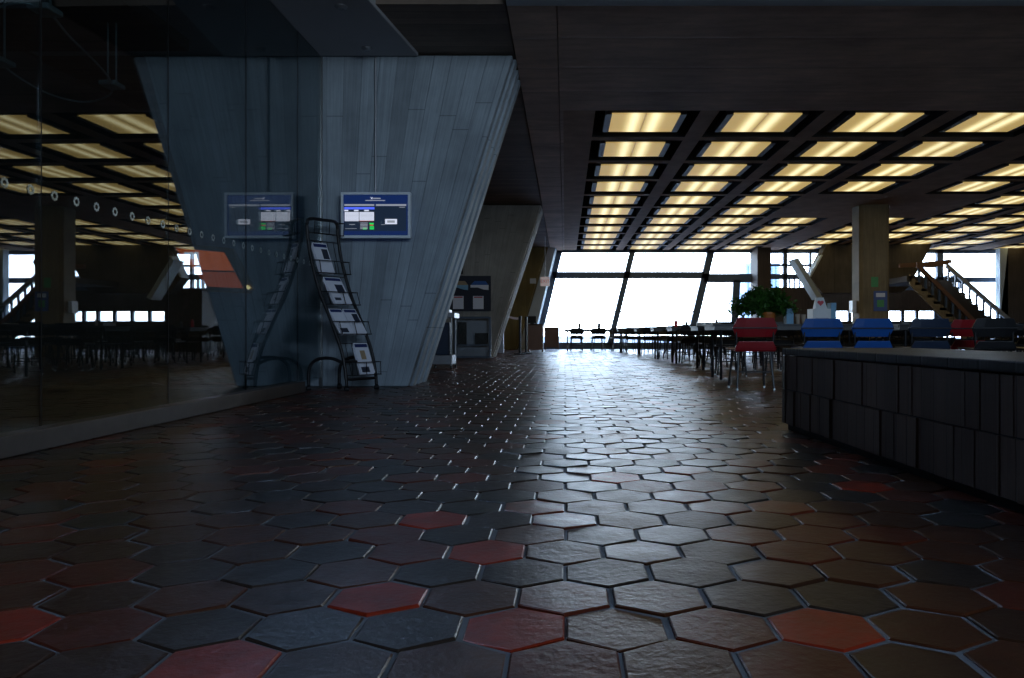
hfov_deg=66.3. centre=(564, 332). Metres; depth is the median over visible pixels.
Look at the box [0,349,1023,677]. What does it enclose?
floor
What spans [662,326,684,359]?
chair
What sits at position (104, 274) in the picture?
wall
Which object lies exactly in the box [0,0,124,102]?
pendant
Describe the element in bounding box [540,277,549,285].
exit sign
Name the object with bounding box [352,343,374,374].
brochure
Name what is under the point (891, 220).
diffuser
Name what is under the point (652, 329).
table
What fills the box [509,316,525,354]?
stanchion
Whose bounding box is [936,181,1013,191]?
ceiling light
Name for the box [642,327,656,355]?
chair
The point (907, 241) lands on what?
ceiling light
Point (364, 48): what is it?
smoke detector
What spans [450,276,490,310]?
notice board
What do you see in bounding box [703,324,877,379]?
table
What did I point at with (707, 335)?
chair
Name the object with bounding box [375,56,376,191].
conduit pipe
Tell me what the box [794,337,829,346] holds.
chair
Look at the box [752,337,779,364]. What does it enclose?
chair
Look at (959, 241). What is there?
ceiling light
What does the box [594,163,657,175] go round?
ceiling light
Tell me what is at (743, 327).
chair
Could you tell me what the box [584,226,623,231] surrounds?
ceiling light
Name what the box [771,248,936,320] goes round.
window
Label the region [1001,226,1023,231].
ceiling light
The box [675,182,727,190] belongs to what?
diffuser
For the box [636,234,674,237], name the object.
ceiling light
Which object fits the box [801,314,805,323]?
paper cup
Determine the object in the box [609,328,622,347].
chair
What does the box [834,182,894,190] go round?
diffuser
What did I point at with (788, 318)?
box
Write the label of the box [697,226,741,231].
ceiling light
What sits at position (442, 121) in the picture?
concrete pier
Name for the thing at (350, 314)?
brochure
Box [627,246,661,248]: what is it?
ceiling light
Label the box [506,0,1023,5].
trim
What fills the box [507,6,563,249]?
beam
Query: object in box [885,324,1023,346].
table
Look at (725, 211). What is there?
ceiling light
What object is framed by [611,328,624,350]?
chair
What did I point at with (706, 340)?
chair
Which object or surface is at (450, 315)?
tray
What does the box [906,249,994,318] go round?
window
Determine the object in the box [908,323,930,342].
chair
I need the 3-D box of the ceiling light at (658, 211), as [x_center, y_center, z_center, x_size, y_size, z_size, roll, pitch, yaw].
[3.010,-3.463,20.883,1.203,0.453,1.017,0,0,0]
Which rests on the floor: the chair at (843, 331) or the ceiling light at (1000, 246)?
the chair at (843, 331)
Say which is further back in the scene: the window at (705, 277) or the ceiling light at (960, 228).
the window at (705, 277)
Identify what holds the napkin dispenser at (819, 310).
on the table at (712, 327)
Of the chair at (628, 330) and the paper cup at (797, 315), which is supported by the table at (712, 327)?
the paper cup at (797, 315)
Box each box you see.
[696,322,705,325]
[784,308,793,323]
[827,303,835,318]
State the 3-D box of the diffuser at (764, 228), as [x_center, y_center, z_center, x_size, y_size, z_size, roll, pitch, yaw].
[6.618,-3.252,24.404,1.017,0.019,1.017,0,0,0]
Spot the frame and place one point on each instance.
(18, 441)
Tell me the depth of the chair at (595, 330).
26.49 m
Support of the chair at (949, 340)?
on the floor
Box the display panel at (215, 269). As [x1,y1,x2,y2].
[169,243,255,293]
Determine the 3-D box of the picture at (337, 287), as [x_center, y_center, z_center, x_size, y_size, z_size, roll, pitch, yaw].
[-2.473,-0.487,8.583,0.038,0.090,0.124,0,0,38]
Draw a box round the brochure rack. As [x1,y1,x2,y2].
[305,217,380,390]
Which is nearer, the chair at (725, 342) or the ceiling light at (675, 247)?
the chair at (725, 342)
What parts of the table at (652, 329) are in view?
leg, leg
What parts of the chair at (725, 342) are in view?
leg, leg, backrest, seat, leg, leg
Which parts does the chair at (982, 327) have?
seat, backrest, rail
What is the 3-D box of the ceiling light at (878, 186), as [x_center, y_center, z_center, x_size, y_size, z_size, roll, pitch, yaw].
[6.618,-3.463,17.363,1.203,0.453,1.017,0,0,0]
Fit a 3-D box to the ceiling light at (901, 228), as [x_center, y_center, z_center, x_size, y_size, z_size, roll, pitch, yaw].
[10.896,-3.463,24.404,1.203,0.453,1.017,0,0,0]
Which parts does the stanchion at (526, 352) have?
post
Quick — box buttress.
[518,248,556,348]
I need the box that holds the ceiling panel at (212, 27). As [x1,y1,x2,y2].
[29,0,417,55]
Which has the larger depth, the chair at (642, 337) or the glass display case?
the chair at (642, 337)
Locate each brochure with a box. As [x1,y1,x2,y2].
[311,243,334,274]
[322,277,351,303]
[329,309,353,333]
[342,309,366,333]
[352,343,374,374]
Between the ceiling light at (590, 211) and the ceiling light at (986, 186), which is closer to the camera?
the ceiling light at (986, 186)
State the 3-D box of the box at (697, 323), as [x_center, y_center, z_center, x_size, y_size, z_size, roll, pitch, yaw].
[2.321,-0.150,13.330,0.136,0.059,0.149,0,0,0]
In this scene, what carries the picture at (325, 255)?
attached to the brochure at (320, 251)
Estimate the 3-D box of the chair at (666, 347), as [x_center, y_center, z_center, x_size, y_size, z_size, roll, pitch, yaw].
[3.091,0.228,22.468,0.488,0.785,0.483,0,0,0]
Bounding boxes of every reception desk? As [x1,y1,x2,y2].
[528,324,542,351]
[544,327,558,348]
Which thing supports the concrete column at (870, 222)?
on the floor
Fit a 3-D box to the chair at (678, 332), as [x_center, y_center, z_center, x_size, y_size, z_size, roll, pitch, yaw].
[2.561,0.228,16.679,0.488,0.785,0.483,0,0,-13]
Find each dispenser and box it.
[807,297,830,318]
[849,301,855,312]
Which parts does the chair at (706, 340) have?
backrest, leg, seat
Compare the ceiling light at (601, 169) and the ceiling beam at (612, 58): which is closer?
the ceiling beam at (612, 58)
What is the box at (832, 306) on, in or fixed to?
on the table at (712, 327)
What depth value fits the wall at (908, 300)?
29.63 m
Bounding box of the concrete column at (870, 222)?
[852,204,888,339]
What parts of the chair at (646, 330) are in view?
backrest, seat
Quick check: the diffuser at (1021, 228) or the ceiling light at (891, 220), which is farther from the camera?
the diffuser at (1021, 228)
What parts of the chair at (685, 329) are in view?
seat, backrest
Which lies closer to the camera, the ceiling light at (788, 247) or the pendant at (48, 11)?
the pendant at (48, 11)
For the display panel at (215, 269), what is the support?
attached to the concrete pier at (442, 121)
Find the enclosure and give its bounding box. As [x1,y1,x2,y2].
[807,244,931,293]
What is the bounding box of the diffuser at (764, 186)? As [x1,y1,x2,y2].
[755,182,811,190]
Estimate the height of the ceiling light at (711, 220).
0.453 m
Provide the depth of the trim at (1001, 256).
29.63 m
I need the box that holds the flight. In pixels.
[889,259,1018,338]
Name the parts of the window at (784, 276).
frame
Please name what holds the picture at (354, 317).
attached to the brochure at (350, 314)
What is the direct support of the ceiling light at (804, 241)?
hanging from the ceiling slab
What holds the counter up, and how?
on the floor
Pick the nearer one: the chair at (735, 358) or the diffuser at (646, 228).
the chair at (735, 358)
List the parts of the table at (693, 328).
leg, leg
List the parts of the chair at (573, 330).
seat, backrest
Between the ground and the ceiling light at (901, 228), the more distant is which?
the ground
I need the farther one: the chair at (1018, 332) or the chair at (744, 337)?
the chair at (744, 337)
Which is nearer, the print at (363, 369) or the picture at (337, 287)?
the print at (363, 369)
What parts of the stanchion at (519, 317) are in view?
post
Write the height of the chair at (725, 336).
0.785 m
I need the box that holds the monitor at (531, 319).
[528,316,535,323]
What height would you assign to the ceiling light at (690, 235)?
0.453 m
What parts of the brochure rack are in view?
handle, leg, rail, leg, rail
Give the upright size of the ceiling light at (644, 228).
0.453 m
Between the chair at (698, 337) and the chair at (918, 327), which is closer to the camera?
the chair at (918, 327)
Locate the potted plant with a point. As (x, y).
(766, 303)
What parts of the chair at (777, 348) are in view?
leg, leg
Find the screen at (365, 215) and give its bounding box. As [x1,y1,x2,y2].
[341,192,411,238]
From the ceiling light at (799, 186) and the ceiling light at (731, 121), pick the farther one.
the ceiling light at (799, 186)
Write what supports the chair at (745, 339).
on the floor
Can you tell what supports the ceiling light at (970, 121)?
hanging from the ceiling slab
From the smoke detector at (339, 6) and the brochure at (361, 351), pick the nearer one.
the smoke detector at (339, 6)
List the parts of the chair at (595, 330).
seat, backrest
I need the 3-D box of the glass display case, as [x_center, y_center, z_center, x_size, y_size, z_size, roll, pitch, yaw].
[-2.283,0.104,19.363,0.936,1.017,0.409,0,0,0]
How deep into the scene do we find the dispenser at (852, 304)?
19.84 m
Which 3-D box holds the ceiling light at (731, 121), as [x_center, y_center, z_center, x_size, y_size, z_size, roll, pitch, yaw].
[3.010,-3.463,12.082,1.203,0.453,1.017,0,0,0]
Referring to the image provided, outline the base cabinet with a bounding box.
[497,334,503,352]
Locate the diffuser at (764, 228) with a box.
[759,226,797,230]
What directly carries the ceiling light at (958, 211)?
hanging from the ceiling slab
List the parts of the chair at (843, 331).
seat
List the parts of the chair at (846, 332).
seat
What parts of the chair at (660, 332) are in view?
seat, backrest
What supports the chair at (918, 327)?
on the floor
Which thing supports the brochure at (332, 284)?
in the brochure rack
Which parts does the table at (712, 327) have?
leg, leg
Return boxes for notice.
[871,277,877,286]
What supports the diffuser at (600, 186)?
attached to the ceiling light at (640, 186)
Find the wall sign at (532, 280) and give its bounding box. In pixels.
[530,278,535,283]
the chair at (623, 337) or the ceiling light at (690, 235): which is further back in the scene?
the ceiling light at (690, 235)
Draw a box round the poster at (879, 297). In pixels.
[873,291,886,310]
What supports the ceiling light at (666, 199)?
hanging from the ceiling slab
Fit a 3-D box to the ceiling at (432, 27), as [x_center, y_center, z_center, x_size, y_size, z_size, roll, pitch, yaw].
[-3.394,-3.457,19.018,5.611,0.465,22.723,0,0,0]
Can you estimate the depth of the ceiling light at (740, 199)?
19.07 m
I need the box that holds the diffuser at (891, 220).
[889,218,903,222]
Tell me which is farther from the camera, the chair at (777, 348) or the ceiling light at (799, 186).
the ceiling light at (799, 186)
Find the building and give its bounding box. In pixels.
[739,263,779,317]
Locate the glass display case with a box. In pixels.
[454,317,490,357]
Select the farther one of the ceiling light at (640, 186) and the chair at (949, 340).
the ceiling light at (640, 186)
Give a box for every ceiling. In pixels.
[0,0,189,50]
[24,0,549,247]
[563,111,1023,249]
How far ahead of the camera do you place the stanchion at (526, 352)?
23.22 m
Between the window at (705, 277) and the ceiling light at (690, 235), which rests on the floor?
the window at (705, 277)
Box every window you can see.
[539,248,751,348]
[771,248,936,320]
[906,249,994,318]
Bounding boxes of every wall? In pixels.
[0,51,229,388]
[772,248,1023,337]
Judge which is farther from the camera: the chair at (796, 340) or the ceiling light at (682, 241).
the ceiling light at (682, 241)
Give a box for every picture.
[321,249,329,259]
[334,284,344,292]
[351,314,359,320]
[360,350,366,358]
[457,281,467,284]
[471,281,487,284]
[877,300,883,306]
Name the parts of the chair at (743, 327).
leg, leg, seat, backrest, rail, leg, leg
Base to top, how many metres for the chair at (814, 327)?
0.785 m
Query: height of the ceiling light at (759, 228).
0.453 m
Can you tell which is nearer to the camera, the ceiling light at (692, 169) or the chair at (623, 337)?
the ceiling light at (692, 169)
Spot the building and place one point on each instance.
(744, 268)
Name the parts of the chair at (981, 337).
seat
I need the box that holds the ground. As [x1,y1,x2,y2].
[543,336,960,341]
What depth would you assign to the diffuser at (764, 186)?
17.28 m
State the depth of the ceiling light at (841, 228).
24.42 m
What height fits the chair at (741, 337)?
0.785 m
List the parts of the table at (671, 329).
leg, leg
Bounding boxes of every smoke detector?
[334,3,347,10]
[361,46,372,51]
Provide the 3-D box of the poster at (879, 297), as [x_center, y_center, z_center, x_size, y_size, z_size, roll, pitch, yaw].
[7.908,-0.803,19.580,0.339,0.502,0.025,0,0,0]
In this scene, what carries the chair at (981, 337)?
on the floor
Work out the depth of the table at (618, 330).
24.23 m
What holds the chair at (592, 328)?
on the floor
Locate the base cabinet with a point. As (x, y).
(501, 347)
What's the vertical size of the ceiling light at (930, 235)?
0.453 m
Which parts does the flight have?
landing rail, handrail, handrail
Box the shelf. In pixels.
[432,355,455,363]
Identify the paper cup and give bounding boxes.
[795,314,799,323]
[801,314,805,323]
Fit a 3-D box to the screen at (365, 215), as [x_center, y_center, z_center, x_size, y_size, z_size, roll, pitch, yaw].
[-2.146,-1.337,8.933,0.790,0.519,0.170,0,0,0]
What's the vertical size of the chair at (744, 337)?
0.785 m
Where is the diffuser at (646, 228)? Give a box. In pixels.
[644,226,679,230]
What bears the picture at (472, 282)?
on the notice board
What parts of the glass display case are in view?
case frame, case frame, case frame, case frame, case frame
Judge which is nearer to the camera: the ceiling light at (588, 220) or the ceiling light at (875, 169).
the ceiling light at (875, 169)
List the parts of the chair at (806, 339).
seat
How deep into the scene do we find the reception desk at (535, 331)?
25.42 m
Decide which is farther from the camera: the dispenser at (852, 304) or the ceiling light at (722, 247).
the ceiling light at (722, 247)
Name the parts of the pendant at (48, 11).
hanger rod, hanger rod, hanger rod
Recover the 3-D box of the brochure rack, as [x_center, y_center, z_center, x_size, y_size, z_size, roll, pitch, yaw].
[-2.415,-0.323,8.534,0.720,1.886,0.426,0,0,16]
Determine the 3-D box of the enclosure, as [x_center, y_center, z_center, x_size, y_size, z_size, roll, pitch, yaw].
[11.105,-2.338,28.697,4.470,1.767,0.639,0,0,0]
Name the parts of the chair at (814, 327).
seat, backrest, rail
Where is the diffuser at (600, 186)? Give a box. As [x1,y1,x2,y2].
[596,182,643,190]
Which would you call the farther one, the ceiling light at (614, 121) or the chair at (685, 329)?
the chair at (685, 329)
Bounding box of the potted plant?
[727,284,801,319]
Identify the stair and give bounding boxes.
[756,258,821,350]
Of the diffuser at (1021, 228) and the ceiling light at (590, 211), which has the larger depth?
the diffuser at (1021, 228)
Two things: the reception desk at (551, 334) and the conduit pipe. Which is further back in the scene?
the reception desk at (551, 334)
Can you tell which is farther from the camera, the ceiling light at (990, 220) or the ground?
the ground
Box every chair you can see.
[570,328,583,350]
[590,328,605,350]
[591,328,602,350]
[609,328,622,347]
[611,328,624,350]
[621,328,635,351]
[625,328,638,352]
[639,327,652,354]
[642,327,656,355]
[656,326,674,357]
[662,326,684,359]
[664,335,680,354]
[672,325,695,361]
[673,335,688,355]
[677,325,701,363]
[684,335,704,356]
[693,337,714,359]
[698,331,727,367]
[706,335,731,361]
[708,330,736,370]
[714,322,746,376]
[717,337,741,362]
[724,336,742,356]
[726,318,777,390]
[739,337,767,367]
[743,337,764,361]
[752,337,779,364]
[753,336,781,370]
[765,322,802,376]
[778,331,803,367]
[791,318,843,347]
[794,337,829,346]
[815,322,853,346]
[833,331,856,346]
[843,319,893,347]
[882,322,910,347]
[895,319,951,348]
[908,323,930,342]
[932,322,961,349]
[950,320,984,348]
[957,318,1017,351]
[981,337,1023,351]
[1008,334,1023,351]
[1015,323,1023,351]
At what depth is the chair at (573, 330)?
26.48 m
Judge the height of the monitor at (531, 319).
0.260 m
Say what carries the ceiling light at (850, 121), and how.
hanging from the ceiling slab
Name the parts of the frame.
sill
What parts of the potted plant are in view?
stem, pot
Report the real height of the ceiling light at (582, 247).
0.453 m
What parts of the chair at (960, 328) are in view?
backrest, seat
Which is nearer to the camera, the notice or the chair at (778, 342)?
the chair at (778, 342)
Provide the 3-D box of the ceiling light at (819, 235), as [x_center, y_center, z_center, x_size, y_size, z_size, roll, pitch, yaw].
[9.091,-3.463,26.164,1.203,0.453,1.017,0,0,0]
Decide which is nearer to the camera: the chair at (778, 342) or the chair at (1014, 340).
the chair at (778, 342)
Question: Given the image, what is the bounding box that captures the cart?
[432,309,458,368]
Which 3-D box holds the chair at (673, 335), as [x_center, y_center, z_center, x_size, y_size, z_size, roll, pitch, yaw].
[3.118,0.228,21.235,0.488,0.785,0.483,0,0,-1]
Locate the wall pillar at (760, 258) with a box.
[750,247,770,317]
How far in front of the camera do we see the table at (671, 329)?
15.81 m
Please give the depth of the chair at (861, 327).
8.93 m
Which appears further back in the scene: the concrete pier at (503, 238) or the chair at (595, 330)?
the chair at (595, 330)
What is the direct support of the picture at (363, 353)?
attached to the brochure at (361, 351)
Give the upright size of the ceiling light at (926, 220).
0.453 m
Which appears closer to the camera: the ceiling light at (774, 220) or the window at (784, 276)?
the ceiling light at (774, 220)
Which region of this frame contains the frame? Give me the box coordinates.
[0,0,322,458]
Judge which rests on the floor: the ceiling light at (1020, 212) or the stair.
the stair
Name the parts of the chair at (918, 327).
seat, backrest, rail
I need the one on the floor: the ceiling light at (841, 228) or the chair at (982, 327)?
the chair at (982, 327)
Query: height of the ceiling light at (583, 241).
0.453 m
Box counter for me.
[782,348,1023,513]
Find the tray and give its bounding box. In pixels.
[447,313,458,317]
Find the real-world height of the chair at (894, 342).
0.785 m
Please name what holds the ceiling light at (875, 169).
hanging from the ceiling slab
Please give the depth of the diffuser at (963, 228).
24.23 m
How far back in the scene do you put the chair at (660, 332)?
19.51 m
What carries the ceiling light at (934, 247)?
hanging from the ceiling slab
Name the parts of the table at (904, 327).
leg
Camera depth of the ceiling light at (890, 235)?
25.97 m
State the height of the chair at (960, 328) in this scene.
0.785 m
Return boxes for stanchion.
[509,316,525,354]
[523,316,531,353]
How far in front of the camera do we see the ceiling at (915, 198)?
16.51 m
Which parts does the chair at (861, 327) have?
seat, backrest, rail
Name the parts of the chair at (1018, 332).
seat, backrest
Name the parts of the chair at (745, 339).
seat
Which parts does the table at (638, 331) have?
leg, leg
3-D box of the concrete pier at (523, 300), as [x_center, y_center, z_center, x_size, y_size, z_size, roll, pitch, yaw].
[-2.804,-1.296,29.729,4.300,3.832,1.178,0,0,0]
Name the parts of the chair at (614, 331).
backrest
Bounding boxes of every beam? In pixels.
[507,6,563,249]
[557,6,1023,110]
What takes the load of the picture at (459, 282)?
on the notice board
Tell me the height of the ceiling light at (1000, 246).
0.453 m
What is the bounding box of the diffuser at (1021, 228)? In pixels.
[1008,226,1023,230]
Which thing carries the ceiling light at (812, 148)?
hanging from the ceiling slab
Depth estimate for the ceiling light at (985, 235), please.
26.14 m
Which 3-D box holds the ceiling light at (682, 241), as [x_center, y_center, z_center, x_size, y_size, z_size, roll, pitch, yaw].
[4.814,-3.463,27.924,1.203,0.453,1.017,0,0,0]
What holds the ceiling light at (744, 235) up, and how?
hanging from the ceiling slab
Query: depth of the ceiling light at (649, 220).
22.52 m
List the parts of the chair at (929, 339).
seat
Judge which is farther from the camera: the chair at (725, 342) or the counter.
the chair at (725, 342)
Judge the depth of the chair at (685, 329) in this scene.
15.45 m
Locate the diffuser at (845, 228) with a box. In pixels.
[837,226,851,230]
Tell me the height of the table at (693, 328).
0.740 m
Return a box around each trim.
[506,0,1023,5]
[995,248,1007,317]
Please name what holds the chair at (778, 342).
on the floor
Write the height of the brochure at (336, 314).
0.286 m
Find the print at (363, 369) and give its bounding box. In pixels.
[361,367,369,371]
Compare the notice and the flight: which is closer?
the notice
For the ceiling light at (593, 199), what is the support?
hanging from the ceiling slab
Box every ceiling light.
[581,246,612,248]
[582,240,615,243]
[583,234,619,237]
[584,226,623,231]
[585,218,628,223]
[587,208,633,214]
[589,196,640,203]
[591,181,648,191]
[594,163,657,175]
[598,140,670,156]
[602,111,686,131]
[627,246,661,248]
[631,240,667,243]
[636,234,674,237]
[640,226,682,231]
[646,218,691,223]
[653,208,702,214]
[661,196,715,203]
[670,181,731,191]
[674,246,709,248]
[681,240,718,243]
[682,163,751,175]
[688,234,729,237]
[696,140,775,156]
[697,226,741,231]
[707,218,755,223]
[714,111,808,131]
[719,208,772,214]
[721,246,757,248]
[730,240,770,243]
[733,196,791,203]
[741,234,784,237]
[749,181,815,191]
[754,226,800,231]
[768,218,819,223]
[769,163,844,175]
[785,246,820,248]
[794,140,881,156]
[798,240,840,243]
[814,234,851,237]
[826,111,929,131]
[828,181,899,191]
[831,226,851,231]
[851,218,906,223]
[857,163,938,175]
[889,226,940,231]
[889,234,914,237]
[892,140,987,156]
[897,240,943,243]
[912,218,970,223]
[919,234,969,237]
[930,246,968,248]
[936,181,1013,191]
[938,111,1023,131]
[941,208,1005,214]
[944,226,999,231]
[947,240,994,243]
[972,234,1023,237]
[973,218,1023,223]
[975,196,1023,203]
[977,163,1023,175]
[990,246,1023,248]
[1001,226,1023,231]
[1007,209,1023,214]
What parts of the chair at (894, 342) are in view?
seat, backrest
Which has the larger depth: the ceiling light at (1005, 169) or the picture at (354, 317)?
the ceiling light at (1005, 169)
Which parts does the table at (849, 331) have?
leg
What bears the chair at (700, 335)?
on the floor
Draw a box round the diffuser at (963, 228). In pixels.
[951,226,996,230]
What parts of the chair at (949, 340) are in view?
seat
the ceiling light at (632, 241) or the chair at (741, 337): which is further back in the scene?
the ceiling light at (632, 241)
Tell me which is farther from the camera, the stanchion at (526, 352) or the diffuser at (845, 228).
the diffuser at (845, 228)
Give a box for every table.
[565,330,627,350]
[616,329,688,352]
[634,329,714,355]
[650,328,739,358]
[666,327,777,363]
[690,326,826,369]
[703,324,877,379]
[836,330,973,349]
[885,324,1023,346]
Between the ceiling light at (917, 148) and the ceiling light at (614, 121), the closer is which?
the ceiling light at (614, 121)
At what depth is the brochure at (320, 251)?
8.51 m
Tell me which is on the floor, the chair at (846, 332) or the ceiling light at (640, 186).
the chair at (846, 332)
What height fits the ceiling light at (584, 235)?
0.453 m
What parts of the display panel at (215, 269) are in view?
pane, pane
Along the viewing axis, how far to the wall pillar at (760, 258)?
29.45 m
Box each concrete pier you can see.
[145,56,520,386]
[446,205,542,357]
[504,247,547,349]
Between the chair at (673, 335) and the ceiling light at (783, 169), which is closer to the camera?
the ceiling light at (783, 169)
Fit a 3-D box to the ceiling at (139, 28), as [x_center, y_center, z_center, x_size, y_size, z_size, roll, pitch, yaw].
[-4.619,-2.372,4.464,3.038,0.093,3.968,0,0,0]
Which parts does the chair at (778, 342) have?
leg, seat, backrest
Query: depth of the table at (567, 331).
26.94 m
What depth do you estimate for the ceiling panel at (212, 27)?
8.18 m
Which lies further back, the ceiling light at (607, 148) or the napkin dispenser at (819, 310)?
the ceiling light at (607, 148)
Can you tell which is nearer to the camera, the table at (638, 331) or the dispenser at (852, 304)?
the dispenser at (852, 304)
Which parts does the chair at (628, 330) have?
seat, backrest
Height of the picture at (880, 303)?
0.175 m
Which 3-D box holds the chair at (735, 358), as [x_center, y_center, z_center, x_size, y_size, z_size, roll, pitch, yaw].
[2.610,0.228,12.834,0.488,0.785,0.483,0,0,14]
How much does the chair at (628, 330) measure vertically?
0.785 m
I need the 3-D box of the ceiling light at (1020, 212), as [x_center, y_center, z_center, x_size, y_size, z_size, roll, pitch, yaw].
[12.700,-3.463,20.883,1.203,0.453,1.017,0,0,0]
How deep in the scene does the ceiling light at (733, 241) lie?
27.91 m
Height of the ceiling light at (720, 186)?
0.453 m
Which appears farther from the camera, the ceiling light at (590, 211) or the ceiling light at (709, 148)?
the ceiling light at (590, 211)
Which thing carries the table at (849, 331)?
on the floor
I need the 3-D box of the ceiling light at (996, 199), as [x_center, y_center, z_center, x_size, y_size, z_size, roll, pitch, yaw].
[10.896,-3.463,19.123,1.203,0.453,1.017,0,0,0]
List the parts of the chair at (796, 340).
seat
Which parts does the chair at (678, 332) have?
backrest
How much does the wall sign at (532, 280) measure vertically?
0.186 m

